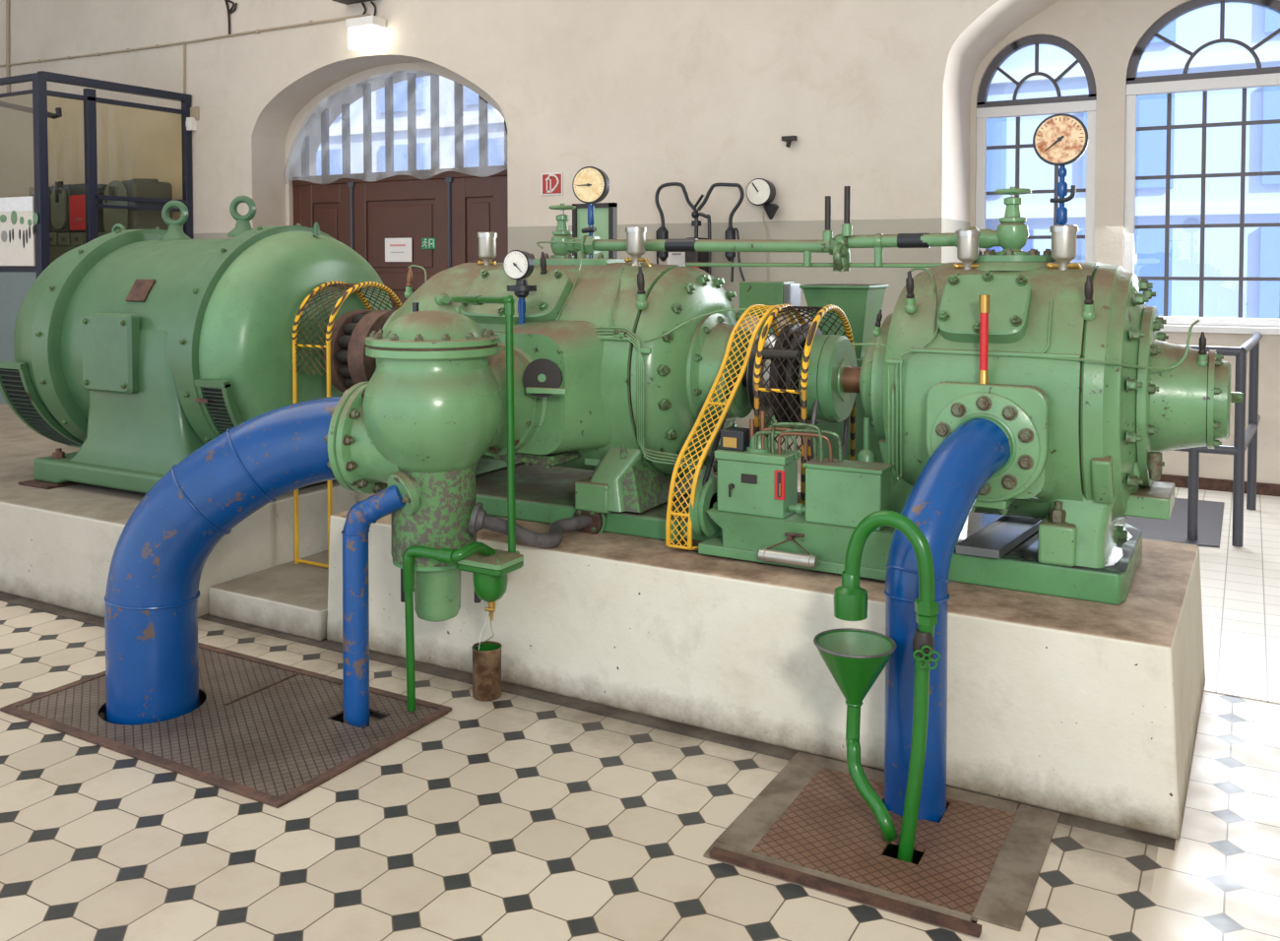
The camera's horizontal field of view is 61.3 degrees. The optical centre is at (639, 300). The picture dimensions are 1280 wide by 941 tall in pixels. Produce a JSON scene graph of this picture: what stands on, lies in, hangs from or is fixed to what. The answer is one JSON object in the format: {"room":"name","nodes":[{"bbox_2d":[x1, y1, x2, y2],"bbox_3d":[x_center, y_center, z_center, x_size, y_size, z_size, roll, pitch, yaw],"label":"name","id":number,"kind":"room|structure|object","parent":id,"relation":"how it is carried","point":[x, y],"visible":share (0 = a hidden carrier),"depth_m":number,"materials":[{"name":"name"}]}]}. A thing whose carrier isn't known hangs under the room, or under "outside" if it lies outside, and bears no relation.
{"room":"pump station hall","nodes":[
{"label":"pump station hall","id":0,"kind":"room"},
{"bbox_2d":[0,0,1059,473],"bbox_3d":[-0.652,-1.677,9.981,21.000,6.020,0.910,1,2,29],"label":"wall","id":1,"kind":"structure","parent":0,"point":[875,96],"depth_m":9.19,"materials":[{"name":"beige paint"}]},
{"bbox_2d":[0,0,376,93],"bbox_3d":[-5.874,-3.206,12.336,7.621,1.944,0.048,1,2,29],"label":"conduit","id":2,"kind":"object","parent":1,"relation":"attached to","point":[8,64],"visible":0.96,"depth_m":11.87,"materials":[{"name":"metal"}]},
{"bbox_2d":[186,117,196,130],"bbox_3d":[-4.915,-1.924,11.807,0.116,0.142,0.088,1,2,29],"label":"light switch","id":3,"kind":"object","parent":1,"relation":"attached to","point":[191,122],"visible":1,"depth_m":11.77,"materials":[{"name":"white paint"}]},
{"bbox_2d":[190,106,199,120],"bbox_3d":[-4.869,-2.043,11.811,0.140,0.140,0.030,1,2,29],"label":"junction box","id":4,"kind":"object","parent":1,"relation":"attached to","point":[195,110],"visible":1,"depth_m":11.78,"materials":[{"name":"beige plastic"}]},
{"bbox_2d":[331,0,375,4],"bbox_3d":[-2.742,-2.916,10.482,0.463,0.008,0.200,1,2,29],"label":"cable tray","id":5,"kind":"object","parent":1,"relation":"attached to","point":[347,2],"visible":1,"depth_m":10.54,"materials":[{"name":"metal"}]},
{"bbox_2d":[345,15,386,51],"bbox_3d":[-2.643,-2.569,10.438,0.344,0.289,0.200,1,2,29],"label":"lamp","id":6,"kind":"object","parent":1,"relation":"attached to","point":[364,33],"visible":1,"depth_m":10.36,"materials":[{"name":"white paint"}]},
{"bbox_2d":[347,24,383,51],"bbox_3d":[-2.648,-2.526,10.431,0.324,0.204,0.160,1,2,29],"label":"diffuser","id":7,"kind":"object","parent":6,"relation":"attached to","point":[361,37],"depth_m":10.36,"materials":[{"name":"white plastic"}]},
{"bbox_2d":[285,62,505,225],"bbox_3d":[-2.340,-0.597,11.178,3.480,3.780,0.350,1,2,29],"label":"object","id":8,"kind":"structure","parent":1,"relation":"attached to","point":[307,122],"depth_m":11.57,"materials":[{"name":"white paint"}]},
{"bbox_2d":[292,72,508,310],"bbox_3d":[-2.463,-0.532,11.145,3.020,3.627,0.152,1,2,29],"label":"door","id":9,"kind":"structure","parent":1,"relation":"in","point":[451,206],"depth_m":11.05,"materials":[{"name":"brown paint"}]},
{"bbox_2d":[384,238,412,261],"bbox_3d":[-2.480,-0.516,11.095,0.360,0.245,0.009,1,2,29],"label":"paper notice","id":10,"kind":"object","parent":9,"relation":"attached to","point":[396,249],"visible":1,"depth_m":11.09,"materials":[{"name":"white paper"}]},
{"bbox_2d":[421,237,436,249],"bbox_3d":[-2.133,-0.573,10.895,0.180,0.112,0.012,1,2,29],"label":"exit sign","id":11,"kind":"object","parent":9,"relation":"attached to","point":[426,243],"visible":1,"depth_m":10.89,"materials":[{"name":"green plastic"}]},
{"bbox_2d":[540,172,563,195],"bbox_3d":[-0.783,-1.027,9.537,0.226,0.195,0.025,1,2,29],"label":"sign","id":12,"kind":"object","parent":1,"relation":"attached to","point":[550,183],"visible":1,"depth_m":9.53,"materials":[{"name":"red plastic"}]},
{"bbox_2d":[666,252,685,265],"bbox_3d":[0.323,-0.350,8.943,0.220,0.130,0.016,1,2,29],"label":"notice sheet","id":13,"kind":"object","parent":1,"relation":"attached to","point":[674,258],"visible":0.57,"depth_m":8.95,"materials":[{"name":"white paper"}]},
{"bbox_2d":[746,178,778,281],"bbox_3d":[0.970,-0.497,8.496,0.253,0.919,0.148,1,2,29],"label":"dial","id":14,"kind":"object","parent":1,"relation":"attached to","point":[759,191],"visible":0.94,"depth_m":8.44,"materials":[{"name":"black paint"}]},
{"bbox_2d":[781,135,797,147],"bbox_3d":[1.156,-1.232,8.408,0.110,0.088,0.076,1,2,29],"label":"wall hook","id":15,"kind":"object","parent":1,"relation":"attached to","point":[788,139],"visible":1,"depth_m":8.39,"materials":[{"name":"metal"}]},
{"bbox_2d":[572,202,617,258],"bbox_3d":[-0.263,0.441,6.262,0.278,1.997,0.045,1,2,29],"label":"notice board","id":16,"kind":"object","parent":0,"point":[606,214],"visible":0.22,"depth_m":6.20,"materials":[{"name":"metal"}]},
{"bbox_2d":[0,471,1279,940],"bbox_3d":[-3.339,1.671,5.332,21.000,0.400,11.900,1,2,29],"label":"floor","id":17,"kind":"structure","parent":0,"point":[510,817],"depth_m":3.08,"materials":[{"name":"tile"}]},
{"bbox_2d":[49,232,106,263],"bbox_3d":[-6.201,0.245,12.129,0.952,1.994,0.500,1,2,29],"label":"plinth","id":18,"kind":"object","parent":17,"relation":"on","point":[59,243],"visible":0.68,"depth_m":11.91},
{"bbox_2d":[0,70,192,404],"bbox_3d":[-7.524,-0.517,12.374,5.045,3.500,1.730,1,2,29],"label":"glass case","id":19,"kind":"object","parent":17,"relation":"on","point":[15,282],"visible":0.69,"depth_m":10.77,"materials":[{"name":"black metal"}]},
{"bbox_2d":[0,195,38,265],"bbox_3d":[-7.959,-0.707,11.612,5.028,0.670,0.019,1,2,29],"label":"poster","id":20,"kind":"object","parent":19,"relation":"attached to","point":[18,218],"visible":1,"depth_m":10.54,"materials":[{"name":"white paper"}]},
{"bbox_2d":[29,186,63,233],"bbox_3d":[-6.659,-1.028,12.328,0.422,0.509,0.430,1,2,29],"label":"machine","id":21,"kind":"object","parent":19,"relation":"in","point":[32,189],"visible":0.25,"depth_m":12.08,"materials":[{"name":"black metal"}]},
{"bbox_2d":[51,181,71,232],"bbox_3d":[-6.340,-1.039,12.139,0.311,0.556,0.445,1,2,29],"label":"machine","id":22,"kind":"object","parent":19,"relation":"in","point":[60,201],"visible":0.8,"depth_m":11.94,"materials":[{"name":"metal"}]},
{"bbox_2d":[68,183,107,232],"bbox_3d":[-6.029,-1.014,11.969,0.320,0.528,0.436,1,2,29],"label":"machine","id":23,"kind":"object","parent":19,"relation":"in","point":[77,198],"visible":0.45,"depth_m":11.81,"materials":[{"name":"red metal"}]},
{"bbox_2d":[97,178,172,234],"bbox_3d":[-5.491,-0.857,11.723,0.631,0.941,0.545,1,2,29],"label":"machine","id":24,"kind":"object","parent":19,"relation":"in","point":[129,219],"visible":0.58,"depth_m":11.50,"materials":[{"name":"green metal"}]},
{"bbox_2d":[0,403,374,618],"bbox_3d":[-3.914,1.180,7.077,5.268,0.465,2.200,1,2,29],"label":"concrete plinth","id":25,"kind":"object","parent":17,"relation":"on","point":[57,545],"visible":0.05,"depth_m":5.33,"materials":[{"name":"beige concrete"}]},
{"bbox_2d":[0,195,392,493],"bbox_3d":[-2.422,0.199,6.098,2.115,1.562,1.460,1,2,29],"label":"motor","id":26,"kind":"object","parent":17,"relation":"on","point":[135,350],"visible":0.86,"depth_m":5.56,"materials":[{"name":"green paint"}]},
{"bbox_2d":[0,361,83,447],"bbox_3d":[-3.406,0.613,6.215,0.280,0.552,0.476,1,2,29],"label":"vent grille","id":27,"kind":"object","parent":26,"relation":"attached to","point":[18,386],"depth_m":6.09,"materials":[{"name":"green metal"}]},
{"bbox_2d":[193,379,243,436],"bbox_3d":[-1.996,0.604,5.326,0.210,0.450,0.302,1,2,29],"label":"vent grille","id":28,"kind":"object","parent":26,"relation":"attached to","point":[219,402],"depth_m":5.24,"materials":[{"name":"green metal"}]},
{"bbox_2d":[0,642,451,808],"bbox_3d":[-1.527,1.510,3.990,1.454,0.012,0.825,1,2,29],"label":"pit cover","id":29,"kind":"object","parent":17,"relation":"on","point":[266,734],"visible":0.75,"depth_m":3.84,"materials":[{"name":"red metal"}]},
{"bbox_2d":[104,396,341,724],"bbox_3d":[-1.521,0.967,4.087,0.924,1.193,0.334,0,2,-13],"label":"pipe","id":30,"kind":"object","parent":29,"relation":"on","point":[160,553],"visible":0.91,"depth_m":3.92,"materials":[{"name":"blue metal"}]},
{"bbox_2d":[341,485,405,728],"bbox_3d":[-0.954,1.111,3.925,0.260,0.916,0.111,0,2,7],"label":"pipe","id":31,"kind":"object","parent":29,"relation":"on","point":[359,518],"visible":0.98,"depth_m":3.89,"materials":[{"name":"blue metal"}]},
{"bbox_2d":[404,592,415,711],"bbox_3d":[-0.838,1.260,3.941,0.031,0.496,0.081,0,2,-4],"label":"drain pipe","id":32,"kind":"object","parent":29,"relation":"on","point":[409,598],"visible":0.82,"depth_m":3.93,"materials":[{"name":"green metal"}]},
{"bbox_2d":[208,550,328,640],"bbox_3d":[-1.368,1.396,5.492,0.722,0.140,1.388,1,2,29],"label":"concrete step","id":33,"kind":"structure","parent":17,"relation":"on","point":[289,598],"depth_m":4.97,"materials":[{"name":"beige concrete"}]},
{"bbox_2d":[291,281,402,568],"bbox_3d":[-1.489,0.611,5.619,0.261,1.419,0.595,1,2,29],"label":"guard","id":34,"kind":"object","parent":33,"relation":"on","point":[352,288],"visible":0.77,"depth_m":5.41,"materials":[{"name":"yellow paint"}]},
{"bbox_2d":[471,612,502,702],"bbox_3d":[-0.584,1.347,4.123,0.114,0.331,0.114,1,2,29],"label":"can","id":35,"kind":"object","parent":17,"relation":"on","point":[486,655],"visible":0.95,"depth_m":4.08,"materials":[{"name":"metal"}]},
{"bbox_2d":[469,502,602,547],"bbox_3d":[-0.401,0.855,4.168,0.151,0.242,0.671,2,2,38],"label":"pipe","id":36,"kind":"object","parent":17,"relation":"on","point":[587,522],"visible":0.95,"depth_m":4.13,"materials":[{"name":"metal"}]},
{"bbox_2d":[0,591,1175,850],"bbox_3d":[-2.418,1.483,5.080,8.848,0.014,0.358,1,2,26],"label":"floor border","id":37,"kind":"structure","parent":17,"relation":"on","point":[739,742],"depth_m":4.00,"materials":[{"name":"tile"}]},
{"bbox_2d":[654,182,745,472],"bbox_3d":[0.449,0.206,8.601,0.802,2.308,0.400,1,2,29],"label":"pipe","id":38,"kind":"object","parent":17,"relation":"on","point":[730,233],"visible":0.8,"depth_m":8.57,"materials":[{"name":"black metal"}]},
{"bbox_2d":[665,304,795,550],"bbox_3d":[0.412,0.479,4.399,0.219,0.917,0.830,1,2,34],"label":"guard","id":39,"kind":"object","parent":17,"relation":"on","point":[688,544],"visible":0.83,"depth_m":4.18,"materials":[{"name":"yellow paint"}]},
{"bbox_2d":[385,462,1142,604],"bbox_3d":[0.367,0.885,4.562,3.145,0.174,0.790,1,2,29],"label":"base frame","id":40,"kind":"object","parent":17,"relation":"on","point":[542,494],"visible":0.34,"depth_m":4.01,"materials":[{"name":"metal"}]},
{"bbox_2d":[376,166,756,513],"bbox_3d":[-0.443,0.123,4.837,2.080,1.449,1.233,1,2,29],"label":"compressor","id":41,"kind":"object","parent":40,"relation":"on","point":[627,357],"visible":0.78,"depth_m":4.39,"materials":[{"name":"green paint"}]},
{"bbox_2d":[323,309,395,392],"bbox_3d":[-1.317,0.275,5.510,0.380,0.450,0.450,1,2,29],"label":"coupling","id":42,"kind":"object","parent":41,"relation":"attached to","point":[351,366],"visible":0.38,"depth_m":5.37,"materials":[{"name":"red metal"}]},
{"bbox_2d":[323,302,546,622],"bbox_3d":[-0.770,0.591,4.138,0.637,1.170,0.720,1,2,29],"label":"vessel","id":43,"kind":"object","parent":41,"relation":"attached to","point":[433,403],"visible":0.93,"depth_m":3.87,"materials":[{"name":"green paint"}]},
{"bbox_2d":[414,568,460,622],"bbox_3d":[-0.753,1.070,4.023,0.196,0.221,0.196,1,2,29],"label":"bowl","id":44,"kind":"object","parent":43,"relation":"on","point":[437,592],"depth_m":3.95,"materials":[{"name":"green paint"}]},
{"bbox_2d":[402,541,523,621],"bbox_3d":[-0.644,1.008,3.904,0.356,0.313,0.297,1,2,29],"label":"funnel","id":45,"kind":"object","parent":43,"relation":"attached to","point":[490,567],"visible":1,"depth_m":3.86,"materials":[{"name":"green paint"}]},
{"bbox_2d":[473,573,508,602],"bbox_3d":[-0.543,1.033,3.926,0.124,0.121,0.124,1,2,29],"label":"bowl","id":46,"kind":"object","parent":45,"relation":"on","point":[489,588],"depth_m":3.88,"materials":[{"name":"green paint"}]},
{"bbox_2d":[434,292,515,552],"bbox_3d":[-0.679,0.439,4.397,0.066,0.949,1.049,-1,2,-24],"label":"pipe","id":47,"kind":"object","parent":41,"relation":"attached to","point":[441,298],"visible":0.99,"depth_m":3.94,"materials":[{"name":"green metal"}]},
{"bbox_2d":[477,260,496,264],"bbox_3d":[-0.719,-0.173,5.054,0.102,0.025,0.025,1,2,29],"label":"tap","id":48,"kind":"object","parent":41,"relation":"on","point":[479,262],"depth_m":5.04,"materials":[{"name":"gold metal"}]},
{"bbox_2d":[624,256,650,266],"bbox_3d":[-0.008,-0.148,4.653,0.136,0.075,0.025,1,2,29],"label":"tap","id":49,"kind":"object","parent":41,"relation":"on","point":[635,261],"depth_m":4.64,"materials":[{"name":"gold metal"}]},
{"bbox_2d":[548,186,1031,271],"bbox_3d":[0.509,-0.287,4.460,2.108,0.340,0.132,1,2,29],"label":"bypass pipeline","id":50,"kind":"object","parent":41,"relation":"attached to","point":[1012,233],"visible":0.98,"depth_m":4.29,"materials":[{"name":"green paint"}]},
{"bbox_2d":[823,195,832,242],"bbox_3d":[0.751,-0.323,4.322,0.040,0.185,0.040,1,2,29],"label":"lever","id":51,"kind":"object","parent":50,"relation":"attached to","point":[827,233],"depth_m":4.31,"materials":[{"name":"metal"}]},
{"bbox_2d":[841,186,852,236],"bbox_3d":[0.821,-0.353,4.282,0.040,0.197,0.040,1,2,29],"label":"lever","id":52,"kind":"object","parent":50,"relation":"attached to","point":[847,225],"depth_m":4.27,"materials":[{"name":"metal"}]},
{"bbox_2d":[575,510,607,533],"bbox_3d":[-0.203,0.901,4.442,0.150,0.150,0.020,1,2,29],"label":"flange","id":53,"kind":"object","parent":40,"relation":"attached to","point":[605,516],"depth_m":4.41,"materials":[{"name":"red metal"}]},
{"bbox_2d":[753,303,855,506],"bbox_3d":[0.678,0.429,4.388,0.219,0.827,0.605,1,2,29],"label":"guard","id":54,"kind":"object","parent":40,"relation":"on","point":[796,310],"visible":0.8,"depth_m":4.17,"materials":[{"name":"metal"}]},
{"bbox_2d":[956,515,1042,559],"bbox_3d":[1.310,0.843,3.896,0.142,0.028,0.600,1,2,35],"label":"drip tray","id":55,"kind":"object","parent":40,"relation":"on","point":[998,538],"visible":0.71,"depth_m":3.87,"materials":[{"name":"grey metal"}]},
{"bbox_2d":[841,113,1243,568],"bbox_3d":[1.384,0.097,3.962,1.199,1.528,1.153,0,2,-13],"label":"compressor","id":56,"kind":"object","parent":40,"relation":"on","point":[1086,382],"visible":0.95,"depth_m":3.58,"materials":[{"name":"green paint"}]},
{"bbox_2d":[702,323,857,486],"bbox_3d":[0.539,0.412,4.321,0.506,0.625,0.684,1,2,29],"label":"coupling","id":57,"kind":"object","parent":56,"relation":"attached to","point":[827,401],"visible":0.56,"depth_m":4.24,"materials":[{"name":"green paint"}]},
{"bbox_2d":[856,417,876,462],"bbox_3d":[0.854,0.543,4.074,0.070,0.200,0.070,1,2,29],"label":"pipe","id":58,"kind":"object","parent":56,"relation":"on","point":[865,455],"depth_m":4.06,"materials":[{"name":"green metal"}]},
{"bbox_2d":[953,262,979,268],"bbox_3d":[1.198,-0.100,3.916,0.124,0.068,0.022,1,2,29],"label":"tap","id":59,"kind":"object","parent":56,"relation":"on","point":[965,265],"depth_m":3.91,"materials":[{"name":"gold metal"}]},
{"bbox_2d":[978,370,988,383],"bbox_3d":[1.128,0.266,3.549,0.048,0.080,0.048,1,2,29],"label":"socket","id":60,"kind":"object","parent":56,"relation":"attached to","point":[983,374],"depth_m":3.54,"materials":[{"name":"gold metal"}]},
{"bbox_2d":[1046,262,1082,269],"bbox_3d":[1.482,-0.094,3.756,0.133,0.073,0.024,1,2,29],"label":"tap","id":61,"kind":"object","parent":56,"relation":"on","point":[1050,266],"depth_m":3.75,"materials":[{"name":"gold metal"}]},
{"bbox_2d":[326,510,1205,839],"bbox_3d":[0.426,1.224,4.488,3.371,0.550,1.361,1,2,29],"label":"concrete plinth","id":62,"kind":"object","parent":17,"relation":"on","point":[1086,709],"visible":0.73,"depth_m":3.68,"materials":[{"name":"beige concrete"}]},
{"bbox_2d":[703,752,1059,938],"bbox_3d":[0.716,1.539,3.124,0.832,0.027,0.732,1,2,29],"label":"pit cover","id":63,"kind":"object","parent":17,"relation":"on","point":[810,827],"visible":0.98,"depth_m":3.04,"materials":[{"name":"metal"}]},
{"bbox_2d":[813,628,897,852],"bbox_3d":[0.647,1.313,3.195,0.272,0.611,0.241,1,2,29],"label":"funnel","id":64,"kind":"object","parent":63,"relation":"on","point":[855,659],"visible":0.98,"depth_m":3.15,"materials":[{"name":"green paint"}]},
{"bbox_2d":[832,510,940,863],"bbox_3d":[0.707,1.106,3.100,0.351,1.005,0.123,2,3,41],"label":"pipe","id":65,"kind":"object","parent":63,"relation":"on","point":[850,600],"visible":1,"depth_m":3.03,"materials":[{"name":"green metal"}]},
{"bbox_2d":[884,413,1016,823],"bbox_3d":[0.952,0.978,3.386,0.516,1.219,0.205,-2,3,-42],"label":"pipe","id":66,"kind":"object","parent":63,"relation":"on","point":[977,450],"visible":0.89,"depth_m":3.23,"materials":[{"name":"blue metal"}]},
{"bbox_2d":[689,410,895,580],"bbox_3d":[0.620,0.686,3.945,0.885,0.538,0.234,1,2,29],"label":"pump","id":67,"kind":"object","parent":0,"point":[752,497],"visible":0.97,"depth_m":3.91,"materials":[{"name":"green paint"}]},
{"bbox_2d":[758,532,818,568],"bbox_3d":[0.532,0.884,3.857,0.213,0.116,0.075,1,2,29],"label":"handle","id":68,"kind":"object","parent":67,"relation":"hanging from","point":[808,560],"visible":1,"depth_m":3.83,"materials":[{"name":"metal"}]},
{"bbox_2d":[797,473,1279,703],"bbox_3d":[4.025,1.467,5.554,8.400,0.014,4.220,1,2,29],"label":"floor","id":69,"kind":"structure","parent":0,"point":[1241,586],"depth_m":5.23,"materials":[{"name":"tile"}]},
{"bbox_2d":[739,280,800,448],"bbox_3d":[0.631,0.691,5.263,0.270,1.565,0.160,1,2,29],"label":"control box","id":70,"kind":"object","parent":69,"relation":"on","point":[751,292],"visible":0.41,"depth_m":5.19,"materials":[{"name":"green paint"}]},
{"bbox_2d":[799,283,888,463],"bbox_3d":[1.018,0.704,5.033,0.470,1.554,0.320,1,2,29],"label":"hopper","id":71,"kind":"object","parent":69,"relation":"on","point":[862,303],"visible":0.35,"depth_m":4.93,"materials":[{"name":"green paint"}]},
{"bbox_2d":[1125,498,1224,547],"bbox_3d":[3.146,1.402,7.077,1.170,0.012,1.430,1,2,29],"label":"floor hatch","id":72,"kind":"object","parent":69,"relation":"on","point":[1210,513],"visible":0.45,"depth_m":6.76,"materials":[{"name":"grey metal"}]},
{"bbox_2d":[1173,331,1262,547],"bbox_3d":[3.343,0.822,7.298,1.477,1.166,1.659,1,2,29],"label":"guard railing","id":73,"kind":"object","parent":69,"relation":"on","point":[1244,438],"visible":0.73,"depth_m":6.39,"materials":[{"name":"grey metal"}]},
{"bbox_2d":[968,0,1279,484],"bbox_3d":[5.470,-1.084,7.215,7.600,5.020,0.300,1,2,29],"label":"window reveal","id":74,"kind":"structure","parent":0,"point":[1107,32],"depth_m":8.10,"materials":[{"name":"white paint"}]},
{"bbox_2d":[975,34,1096,262],"bbox_3d":[3.113,-0.880,8.498,0.890,2.373,0.185,1,2,29],"label":"window","id":75,"kind":"structure","parent":74,"relation":"in","point":[1080,103],"depth_m":8.44,"materials":[{"name":"white wood"}]},
{"bbox_2d":[1123,0,1279,327],"bbox_3d":[4.221,-1.014,7.868,1.255,2.403,0.185,1,2,29],"label":"window","id":76,"kind":"structure","parent":74,"relation":"in","point":[1258,77],"depth_m":7.95,"materials":[{"name":"grey metal"}]},
{"bbox_2d":[1153,474,1279,496],"bbox_3d":[5.669,1.370,7.005,6.966,0.090,0.012,1,2,29],"label":"baseboard","id":77,"kind":"structure","parent":74,"relation":"attached to","point":[1271,489],"depth_m":7.84,"materials":[{"name":"wood"}]},
{"bbox_2d":[1159,324,1279,334],"bbox_3d":[4.183,0.211,7.842,1.295,0.050,0.150,1,2,29],"label":"trim","id":78,"kind":"structure","parent":74,"relation":"attached to","point":[1167,328],"depth_m":7.76,"materials":[{"name":"white paint"}]},
{"label":"outside","id":79,"kind":"structure","parent":0,"visible":0},
{"bbox_3d":[2.712,1.273,12.989,40.000,0.080,6.800,1,2,29],"label":"ground","id":80,"kind":"structure","parent":79,"visible":0},
{"bbox_2d":[316,1,1279,319],"bbox_3d":[4.113,-3.368,15.316,36.000,9.000,1.100,1,2,29],"label":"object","id":81,"kind":"structure","parent":80,"relation":"on","point":[1248,24],"depth_m":13.43,"materials":[{"name":"white paint"}]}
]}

